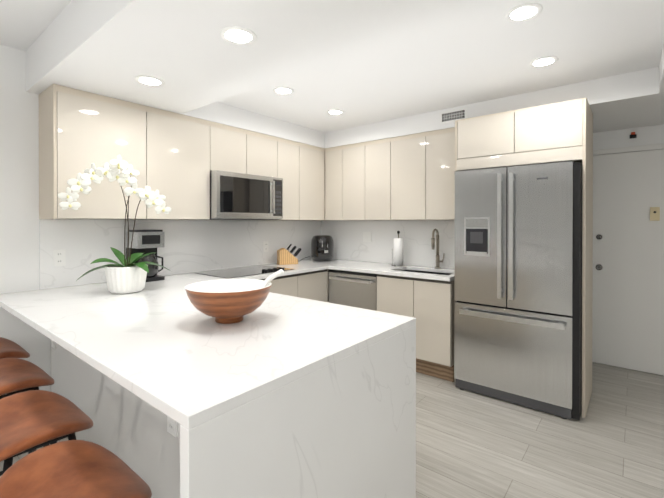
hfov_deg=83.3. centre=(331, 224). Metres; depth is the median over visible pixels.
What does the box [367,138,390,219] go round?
upper cabinet
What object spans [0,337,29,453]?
stool
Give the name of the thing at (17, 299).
countertop
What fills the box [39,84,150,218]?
upper cabinet
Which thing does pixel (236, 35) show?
recessed light
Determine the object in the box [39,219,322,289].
backsplash
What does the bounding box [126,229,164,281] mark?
coffee maker
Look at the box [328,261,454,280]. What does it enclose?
countertop
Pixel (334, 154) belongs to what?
upper cabinet
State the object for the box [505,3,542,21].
recessed light
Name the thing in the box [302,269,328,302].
base cabinet
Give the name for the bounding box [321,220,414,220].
wall
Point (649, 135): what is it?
wall
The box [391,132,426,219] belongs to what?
upper cabinet
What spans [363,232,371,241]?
outlet
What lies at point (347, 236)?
backsplash
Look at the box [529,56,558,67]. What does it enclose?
recessed light
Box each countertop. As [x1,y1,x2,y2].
[0,259,355,313]
[12,279,415,497]
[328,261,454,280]
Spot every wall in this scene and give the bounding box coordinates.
[0,44,320,391]
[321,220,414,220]
[593,124,663,155]
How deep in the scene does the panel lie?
1.85 m
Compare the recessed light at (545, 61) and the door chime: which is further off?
the door chime
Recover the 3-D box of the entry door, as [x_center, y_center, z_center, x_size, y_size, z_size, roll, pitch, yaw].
[2.881,0.314,3.333,1.002,2.059,0.054,0,0,39]
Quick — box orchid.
[58,155,171,280]
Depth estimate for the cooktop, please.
3.45 m
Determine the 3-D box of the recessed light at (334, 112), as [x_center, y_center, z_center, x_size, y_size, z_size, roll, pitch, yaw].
[0.030,-1.063,3.551,0.168,0.005,0.168,0,0,39]
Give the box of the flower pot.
[104,263,147,293]
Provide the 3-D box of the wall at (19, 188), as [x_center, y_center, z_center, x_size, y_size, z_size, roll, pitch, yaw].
[-2.273,0.069,2.290,0.100,2.560,6.830,0,0,39]
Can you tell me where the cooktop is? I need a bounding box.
[196,265,293,278]
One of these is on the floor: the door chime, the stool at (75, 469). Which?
the stool at (75, 469)
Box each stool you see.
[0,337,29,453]
[0,358,53,475]
[0,390,93,474]
[0,440,151,497]
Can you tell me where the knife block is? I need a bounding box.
[277,244,300,264]
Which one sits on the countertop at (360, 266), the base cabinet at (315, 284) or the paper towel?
the paper towel
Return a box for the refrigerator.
[454,161,581,419]
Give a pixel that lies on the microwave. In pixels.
(237, 196)
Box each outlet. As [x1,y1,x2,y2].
[53,249,65,266]
[167,416,176,436]
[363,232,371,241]
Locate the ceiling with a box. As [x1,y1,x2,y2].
[0,0,663,147]
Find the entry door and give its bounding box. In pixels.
[592,143,663,375]
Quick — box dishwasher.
[328,269,376,310]
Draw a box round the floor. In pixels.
[0,362,663,497]
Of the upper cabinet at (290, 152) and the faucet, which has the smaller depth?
the faucet
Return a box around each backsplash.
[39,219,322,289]
[323,220,454,268]
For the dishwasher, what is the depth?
3.75 m
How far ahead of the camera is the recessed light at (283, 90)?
2.96 m
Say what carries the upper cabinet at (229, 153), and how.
attached to the wall at (19, 188)
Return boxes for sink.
[403,270,449,274]
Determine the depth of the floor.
2.29 m
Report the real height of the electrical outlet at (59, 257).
0.115 m
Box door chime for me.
[650,207,659,220]
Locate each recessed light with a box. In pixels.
[135,75,164,86]
[220,26,256,44]
[273,87,293,94]
[326,109,343,114]
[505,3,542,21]
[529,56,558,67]
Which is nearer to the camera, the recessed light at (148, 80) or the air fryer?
the recessed light at (148, 80)
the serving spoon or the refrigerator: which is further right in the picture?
the refrigerator
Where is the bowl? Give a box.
[185,279,271,323]
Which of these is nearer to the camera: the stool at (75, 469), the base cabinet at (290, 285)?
the stool at (75, 469)
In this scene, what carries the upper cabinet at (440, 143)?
attached to the wall at (367, 220)
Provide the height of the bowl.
0.166 m
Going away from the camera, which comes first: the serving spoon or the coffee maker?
the serving spoon
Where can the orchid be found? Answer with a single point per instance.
(82, 182)
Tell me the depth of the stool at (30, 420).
1.31 m
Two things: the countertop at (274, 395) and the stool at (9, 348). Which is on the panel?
the countertop at (274, 395)
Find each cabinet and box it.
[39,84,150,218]
[151,107,210,219]
[211,121,250,173]
[247,130,278,177]
[262,273,301,297]
[279,138,302,219]
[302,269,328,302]
[303,143,326,219]
[327,146,342,219]
[343,142,366,219]
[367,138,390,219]
[377,270,454,381]
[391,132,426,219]
[427,127,454,219]
[455,98,592,417]
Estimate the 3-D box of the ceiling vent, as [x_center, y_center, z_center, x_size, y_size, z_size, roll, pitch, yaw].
[1.105,-0.986,3.407,0.250,0.110,0.008,0,0,39]
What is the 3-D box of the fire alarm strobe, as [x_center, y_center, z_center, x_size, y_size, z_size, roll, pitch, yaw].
[2.768,-0.817,3.433,0.050,0.052,0.033,0,0,39]
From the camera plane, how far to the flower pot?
2.37 m
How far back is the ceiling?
2.23 m
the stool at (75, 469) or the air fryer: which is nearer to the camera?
the stool at (75, 469)
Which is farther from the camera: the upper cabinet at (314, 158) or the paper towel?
the upper cabinet at (314, 158)
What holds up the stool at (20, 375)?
on the floor
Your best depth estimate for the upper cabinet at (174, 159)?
3.00 m
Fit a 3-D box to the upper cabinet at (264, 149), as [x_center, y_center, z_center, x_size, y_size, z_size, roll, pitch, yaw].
[-0.805,-0.674,3.752,0.329,0.424,0.387,0,0,39]
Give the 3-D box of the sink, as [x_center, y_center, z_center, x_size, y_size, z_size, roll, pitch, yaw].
[0.892,0.567,3.573,0.588,0.180,0.368,0,0,39]
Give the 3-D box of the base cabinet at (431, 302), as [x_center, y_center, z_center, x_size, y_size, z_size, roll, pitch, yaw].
[0.903,0.909,3.591,0.726,0.866,0.608,0,0,39]
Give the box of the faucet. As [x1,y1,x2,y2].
[431,229,443,267]
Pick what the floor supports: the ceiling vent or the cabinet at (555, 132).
the cabinet at (555, 132)
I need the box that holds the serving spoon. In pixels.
[257,269,283,288]
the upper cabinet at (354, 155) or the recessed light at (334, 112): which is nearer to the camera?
the recessed light at (334, 112)
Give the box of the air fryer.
[300,235,333,261]
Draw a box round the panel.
[50,339,180,497]
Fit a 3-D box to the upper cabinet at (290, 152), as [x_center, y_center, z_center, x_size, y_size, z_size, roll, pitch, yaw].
[-0.583,-0.465,4.027,0.329,0.844,0.318,0,0,39]
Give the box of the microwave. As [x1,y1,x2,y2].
[201,170,282,219]
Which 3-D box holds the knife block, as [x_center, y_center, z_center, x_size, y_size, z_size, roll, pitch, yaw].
[-0.466,0.328,4.132,0.263,0.223,0.105,0,0,-24]
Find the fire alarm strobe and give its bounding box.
[630,132,636,138]
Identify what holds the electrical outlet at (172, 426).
attached to the panel
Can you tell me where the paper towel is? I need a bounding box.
[391,231,405,266]
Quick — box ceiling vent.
[440,107,466,123]

